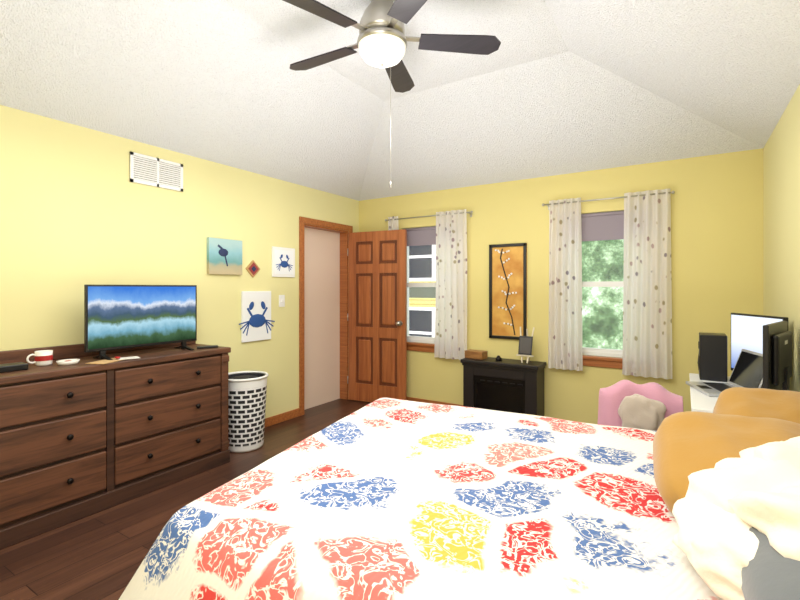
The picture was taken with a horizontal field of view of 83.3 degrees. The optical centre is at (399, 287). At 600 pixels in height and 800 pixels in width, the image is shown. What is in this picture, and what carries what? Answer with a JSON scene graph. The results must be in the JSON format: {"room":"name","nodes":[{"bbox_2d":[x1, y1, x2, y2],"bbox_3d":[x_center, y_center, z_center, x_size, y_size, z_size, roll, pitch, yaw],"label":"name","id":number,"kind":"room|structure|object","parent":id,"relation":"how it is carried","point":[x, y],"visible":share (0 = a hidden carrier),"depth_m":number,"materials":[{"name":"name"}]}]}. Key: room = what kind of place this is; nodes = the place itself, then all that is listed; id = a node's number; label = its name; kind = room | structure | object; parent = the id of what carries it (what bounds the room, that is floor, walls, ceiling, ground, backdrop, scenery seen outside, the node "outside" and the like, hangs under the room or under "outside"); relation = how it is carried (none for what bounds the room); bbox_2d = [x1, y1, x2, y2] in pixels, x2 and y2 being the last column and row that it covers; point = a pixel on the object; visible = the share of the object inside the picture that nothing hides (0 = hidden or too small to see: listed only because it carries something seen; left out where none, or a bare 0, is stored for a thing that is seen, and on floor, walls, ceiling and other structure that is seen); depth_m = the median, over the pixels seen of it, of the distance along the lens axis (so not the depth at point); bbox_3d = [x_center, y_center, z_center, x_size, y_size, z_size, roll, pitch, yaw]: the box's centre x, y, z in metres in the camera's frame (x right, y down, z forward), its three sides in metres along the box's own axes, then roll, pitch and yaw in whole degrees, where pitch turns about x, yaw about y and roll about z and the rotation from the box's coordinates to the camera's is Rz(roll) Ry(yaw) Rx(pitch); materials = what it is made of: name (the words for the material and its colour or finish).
{"room":"bedroom","nodes":[
{"label":"bedroom","id":0,"kind":"room"},
{"bbox_2d":[0,105,358,417],"bbox_3d":[-1.900,0.130,3.544,0.120,2.440,5.000,0,0,32],"label":"wall","id":1,"kind":"structure","parent":0,"point":[79,210],"depth_m":3.31,"materials":[{"name":"paint"}]},
{"bbox_2d":[130,151,182,191],"bbox_3d":[-1.868,-0.890,3.470,0.012,0.220,0.410,0,0,32],"label":"air vent","id":2,"kind":"object","parent":1,"relation":"in","point":[153,171],"visible":1,"depth_m":3.46,"materials":[{"name":"white metal"}]},
{"bbox_2d":[207,237,241,274],"bbox_3d":[-1.539,-0.275,3.966,0.037,0.310,0.340,0,0,32],"label":"picture","id":3,"kind":"object","parent":1,"relation":"attached to","point":[224,256],"visible":1,"depth_m":3.94,"materials":[{"name":"blue"}]},
{"bbox_2d":[245,260,259,277],"bbox_3d":[-1.380,-0.180,4.232,0.022,0.163,0.163,0,0,32],"label":"diamond","id":4,"kind":"object","parent":1,"relation":"attached to","point":[252,268],"visible":1,"depth_m":4.22,"materials":[{"name":"brown wood"}]},
{"bbox_2d":[239,291,274,342],"bbox_3d":[-1.357,0.265,4.265,0.026,0.470,0.424,0,0,32],"label":"framed picture","id":5,"kind":"object","parent":1,"relation":"attached to","point":[255,323],"visible":0.96,"depth_m":4.24,"materials":[{"name":"white paper"}]},
{"bbox_2d":[279,295,284,306],"bbox_3d":[-1.187,0.130,4.539,0.020,0.120,0.075,0,0,32],"label":"light switch","id":6,"kind":"object","parent":1,"relation":"attached to","point":[281,300],"visible":1,"depth_m":4.54,"materials":[{"name":"white plastic"}]},
{"bbox_2d":[265,408,298,426],"bbox_3d":[-2.090,1.308,3.119,0.014,0.085,3.840,0,0,32],"label":"baseboard","id":7,"kind":"structure","parent":1,"relation":"attached to","point":[279,418],"depth_m":4.53,"materials":[{"name":"brown wood"}]},
{"bbox_2d":[272,246,294,276],"bbox_3d":[-1.176,-0.260,4.553,0.024,0.300,0.300,0,0,32],"label":"framed picture","id":8,"kind":"object","parent":1,"relation":"attached to","point":[283,261],"visible":1,"depth_m":4.54,"materials":[{"name":"white plastic"}]},
{"bbox_2d":[299,216,352,415],"bbox_3d":[-0.880,0.297,5.158,0.156,2.105,0.890,0,0,32],"label":"door frame","id":9,"kind":"structure","parent":1,"relation":"attached to","point":[310,223],"depth_m":5.37,"materials":[{"name":"brown wood"}]},
{"bbox_2d":[347,229,406,401],"bbox_3d":[-0.277,0.338,5.252,0.765,2.000,0.193,0,0,25],"label":"door leaf","id":10,"kind":"structure","parent":1,"relation":"in","point":[377,315],"depth_m":5.22,"materials":[{"name":"brown wood"}]},
{"bbox_2d":[0,399,371,599],"bbox_3d":[-0.736,1.380,2.878,5.360,0.060,4.880,0,0,32],"label":"floor","id":11,"kind":"structure","parent":0,"point":[101,555],"depth_m":2.43,"materials":[{"name":"brown wood"}]},
{"bbox_2d":[0,284,230,549],"bbox_3d":[-1.952,0.664,2.879,0.491,1.372,1.720,0,0,32],"label":"dresser","id":12,"kind":"object","parent":11,"relation":"on","point":[127,400],"visible":1,"depth_m":2.84,"materials":[{"name":"brown wood"}]},
{"bbox_2d":[26,349,53,366],"bbox_3d":[-2.129,0.416,2.659,0.088,0.085,0.128,0,0,32],"label":"mug","id":13,"kind":"object","parent":12,"relation":"on","point":[42,358],"depth_m":2.64,"materials":[{"name":"white ceramic"}]},
{"bbox_2d":[84,284,196,361],"bbox_3d":[-1.770,0.222,3.142,0.220,0.488,0.760,0,0,32],"label":"tv","id":14,"kind":"object","parent":12,"relation":"on","point":[115,316],"depth_m":3.09,"materials":[{"name":"black plastic"}]},
{"bbox_2d":[88,286,195,349],"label":"screen","id":15,"kind":"object","parent":12,"relation":"on","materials":[{"name":"multicoloured glass"}]},
{"bbox_2d":[228,371,268,452],"bbox_3d":[-1.328,1.043,3.832,0.402,0.606,0.402,0,0,32],"label":"laundry basket","id":16,"kind":"object","parent":11,"relation":"on","point":[246,405],"visible":0.79,"depth_m":3.68,"materials":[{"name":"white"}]},
{"bbox_2d":[119,387,799,599],"bbox_3d":[0.333,0.790,1.691,2.268,1.120,2.153,0,0,32],"label":"bed","id":17,"kind":"object","parent":11,"relation":"on","point":[387,499],"visible":1,"depth_m":1.33,"materials":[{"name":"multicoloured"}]},
{"bbox_2d":[671,436,799,599],"bbox_3d":[0.956,0.535,1.060,0.539,0.253,0.692,0,0,32],"label":"blanket","id":18,"kind":"object","parent":17,"relation":"on","point":[735,500],"depth_m":1.04,"materials":[{"name":"beige fabric"}]},
{"bbox_2d":[730,511,799,599],"bbox_3d":[0.864,0.587,0.814,0.412,0.209,0.525,0,0,32],"label":"pillow","id":19,"kind":"object","parent":17,"relation":"on","point":[765,547],"depth_m":0.90,"materials":[{"name":"grey fabric"}]},
{"bbox_2d":[460,327,545,415],"bbox_3d":[1.018,0.864,4.463,0.780,0.972,0.295,0,0,32],"label":"fireplace","id":20,"kind":"object","parent":11,"relation":"on","point":[498,383],"visible":0.83,"depth_m":4.35,"materials":[{"name":"black wood"}]},
{"bbox_2d":[516,327,534,363],"bbox_3d":[1.235,0.549,4.378,0.160,0.342,0.167,0,0,32],"label":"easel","id":21,"kind":"object","parent":20,"relation":"on","point":[525,342],"depth_m":4.33,"materials":[{"name":"beige wood"}]},
{"bbox_2d":[598,380,683,430],"bbox_3d":[1.604,0.972,2.986,0.500,0.757,0.597,0,0,32],"label":"chair","id":22,"kind":"object","parent":11,"relation":"on","point":[646,406],"visible":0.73,"depth_m":2.77,"materials":[{"name":"pink fabric"}]},
{"bbox_2d":[686,313,791,412],"bbox_3d":[1.971,0.757,2.640,0.499,1.185,1.110,0,0,32],"label":"desk","id":23,"kind":"object","parent":11,"relation":"on","point":[761,351],"visible":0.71,"depth_m":2.69,"materials":[{"name":"white painted wood"}]},
{"bbox_2d":[728,313,788,391],"bbox_3d":[2.190,0.387,2.774,0.256,0.444,0.438,0,0,32],"label":"monitor","id":24,"kind":"object","parent":23,"relation":"on","point":[746,329],"depth_m":2.77,"materials":[{"name":"black plastic"}]},
{"bbox_2d":[746,320,791,412],"bbox_3d":[1.926,0.395,2.320,0.234,0.429,0.445,0,0,32],"label":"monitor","id":25,"kind":"object","parent":23,"relation":"on","point":[774,371],"depth_m":2.21,"materials":[{"name":"black plastic"}]},
{"bbox_2d":[304,227,339,409],"bbox_3d":[-1.268,0.130,4.658,0.002,2.440,2.760,0,0,32],"label":"wall","id":26,"kind":"structure","parent":0,"point":[321,316],"depth_m":5.20,"materials":[{"name":"paint"}]},
{"bbox_2d":[0,0,799,200],"bbox_3d":[-0.144,-1.370,2.505,3.960,0.560,4.880,0,0,32],"label":"ceiling","id":27,"kind":"structure","parent":0,"point":[552,87],"depth_m":3.15,"materials":[{"name":"white paint"}]},
{"bbox_2d":[283,0,500,187],"bbox_3d":[-0.145,-1.116,2.522,1.241,1.068,1.290,0,0,32],"label":"ceiling fan","id":28,"kind":"object","parent":27,"relation":"hanging from","point":[382,39],"visible":1,"depth_m":2.45,"materials":[{"name":"silver metal"}]},
{"bbox_2d":[359,148,762,423],"bbox_3d":[1.203,0.130,4.635,4.200,2.440,0.160,0,0,32],"label":"wall","id":29,"kind":"structure","parent":0,"point":[716,240],"depth_m":4.13,"materials":[{"name":"paint"}]},
{"bbox_2d":[406,226,435,352],"bbox_3d":[0.356,0.013,5.111,0.880,1.425,0.140,0,0,32],"label":"window","id":30,"kind":"structure","parent":29,"relation":"in","point":[419,236],"depth_m":5.18,"materials":[{"name":"white plastic"}]},
{"bbox_2d":[385,209,472,359],"bbox_3d":[0.307,-0.035,5.043,1.117,1.600,0.106,0,0,32],"label":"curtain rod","id":31,"kind":"object","parent":29,"relation":"attached to","point":[451,294],"visible":0.71,"depth_m":4.87,"materials":[{"name":"white fabric"}]},
{"bbox_2d":[387,216,399,354],"bbox_3d":[-0.082,-0.035,5.260,0.170,1.600,0.055,0,0,32],"label":"curtain","id":32,"kind":"object","parent":31,"relation":"hanging from","point":[393,224],"depth_m":5.25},
{"bbox_2d":[434,209,467,359],"bbox_3d":[0.552,-0.035,4.859,0.390,1.600,0.055,0,0,32],"label":"curtain","id":33,"kind":"object","parent":31,"relation":"hanging from","point":[451,226],"depth_m":4.86,"materials":[{"name":"white fabric"}]},
{"bbox_2d":[407,397,462,405],"bbox_3d":[1.147,1.308,4.565,3.940,0.085,0.017,0,0,32],"label":"baseboard","id":34,"kind":"structure","parent":29,"relation":"attached to","point":[408,398],"depth_m":5.07,"materials":[{"name":"brown wood"}]},
{"bbox_2d":[489,243,526,339],"bbox_3d":[1.097,0.035,4.589,0.390,0.970,0.028,0,0,32],"label":"picture","id":35,"kind":"object","parent":29,"relation":"attached to","point":[507,291],"visible":0.98,"depth_m":4.59,"materials":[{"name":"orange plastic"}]},
{"bbox_2d":[581,210,623,368],"bbox_3d":[1.894,0.013,4.138,0.860,1.425,0.140,0,0,32],"label":"window","id":36,"kind":"structure","parent":29,"relation":"in","point":[600,226],"depth_m":4.14,"materials":[{"name":"white plastic"}]},
{"bbox_2d":[542,189,674,378],"bbox_3d":[1.846,-0.035,4.071,1.097,1.600,0.105,0,0,32],"label":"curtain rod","id":37,"kind":"object","parent":29,"relation":"attached to","point":[647,318],"visible":1,"depth_m":3.93,"materials":[{"name":"white fabric"}]},
{"bbox_2d":[548,197,582,371],"bbox_3d":[1.547,-0.035,4.230,0.315,1.600,0.055,0,0,32],"label":"curtain","id":38,"kind":"object","parent":37,"relation":"hanging from","point":[565,351],"depth_m":4.23,"materials":[{"name":"white fabric"}]},
{"bbox_2d":[622,189,672,378],"bbox_3d":[2.120,-0.035,3.868,0.380,1.600,0.055,0,0,32],"label":"curtain","id":39,"kind":"object","parent":37,"relation":"hanging from","point":[647,286],"depth_m":3.86,"materials":[{"name":"white fabric"}]},
{"bbox_2d":[763,84,799,391],"bbox_3d":[1.548,0.130,1.364,0.120,2.440,5.000,0,0,32],"label":"wall","id":40,"kind":"structure","parent":0,"point":[781,223],"depth_m":2.77,"materials":[{"name":"paint"}]},
{"label":"outside","id":41,"kind":"structure","parent":0,"visible":0},
{"bbox_2d":[582,239,623,349],"bbox_3d":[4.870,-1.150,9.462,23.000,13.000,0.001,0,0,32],"label":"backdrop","id":42,"kind":"structure","parent":41,"point":[588,294],"depth_m":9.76,"materials":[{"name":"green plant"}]},
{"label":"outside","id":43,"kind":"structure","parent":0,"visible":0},
{"bbox_2d":[409,245,435,336],"bbox_3d":[0.242,1.150,11.500,7.600,6.400,3.900,0,0,32],"label":"house","id":44,"kind":"structure","parent":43,"point":[420,289],"depth_m":10.00,"materials":[{"name":"grey"}]}
]}

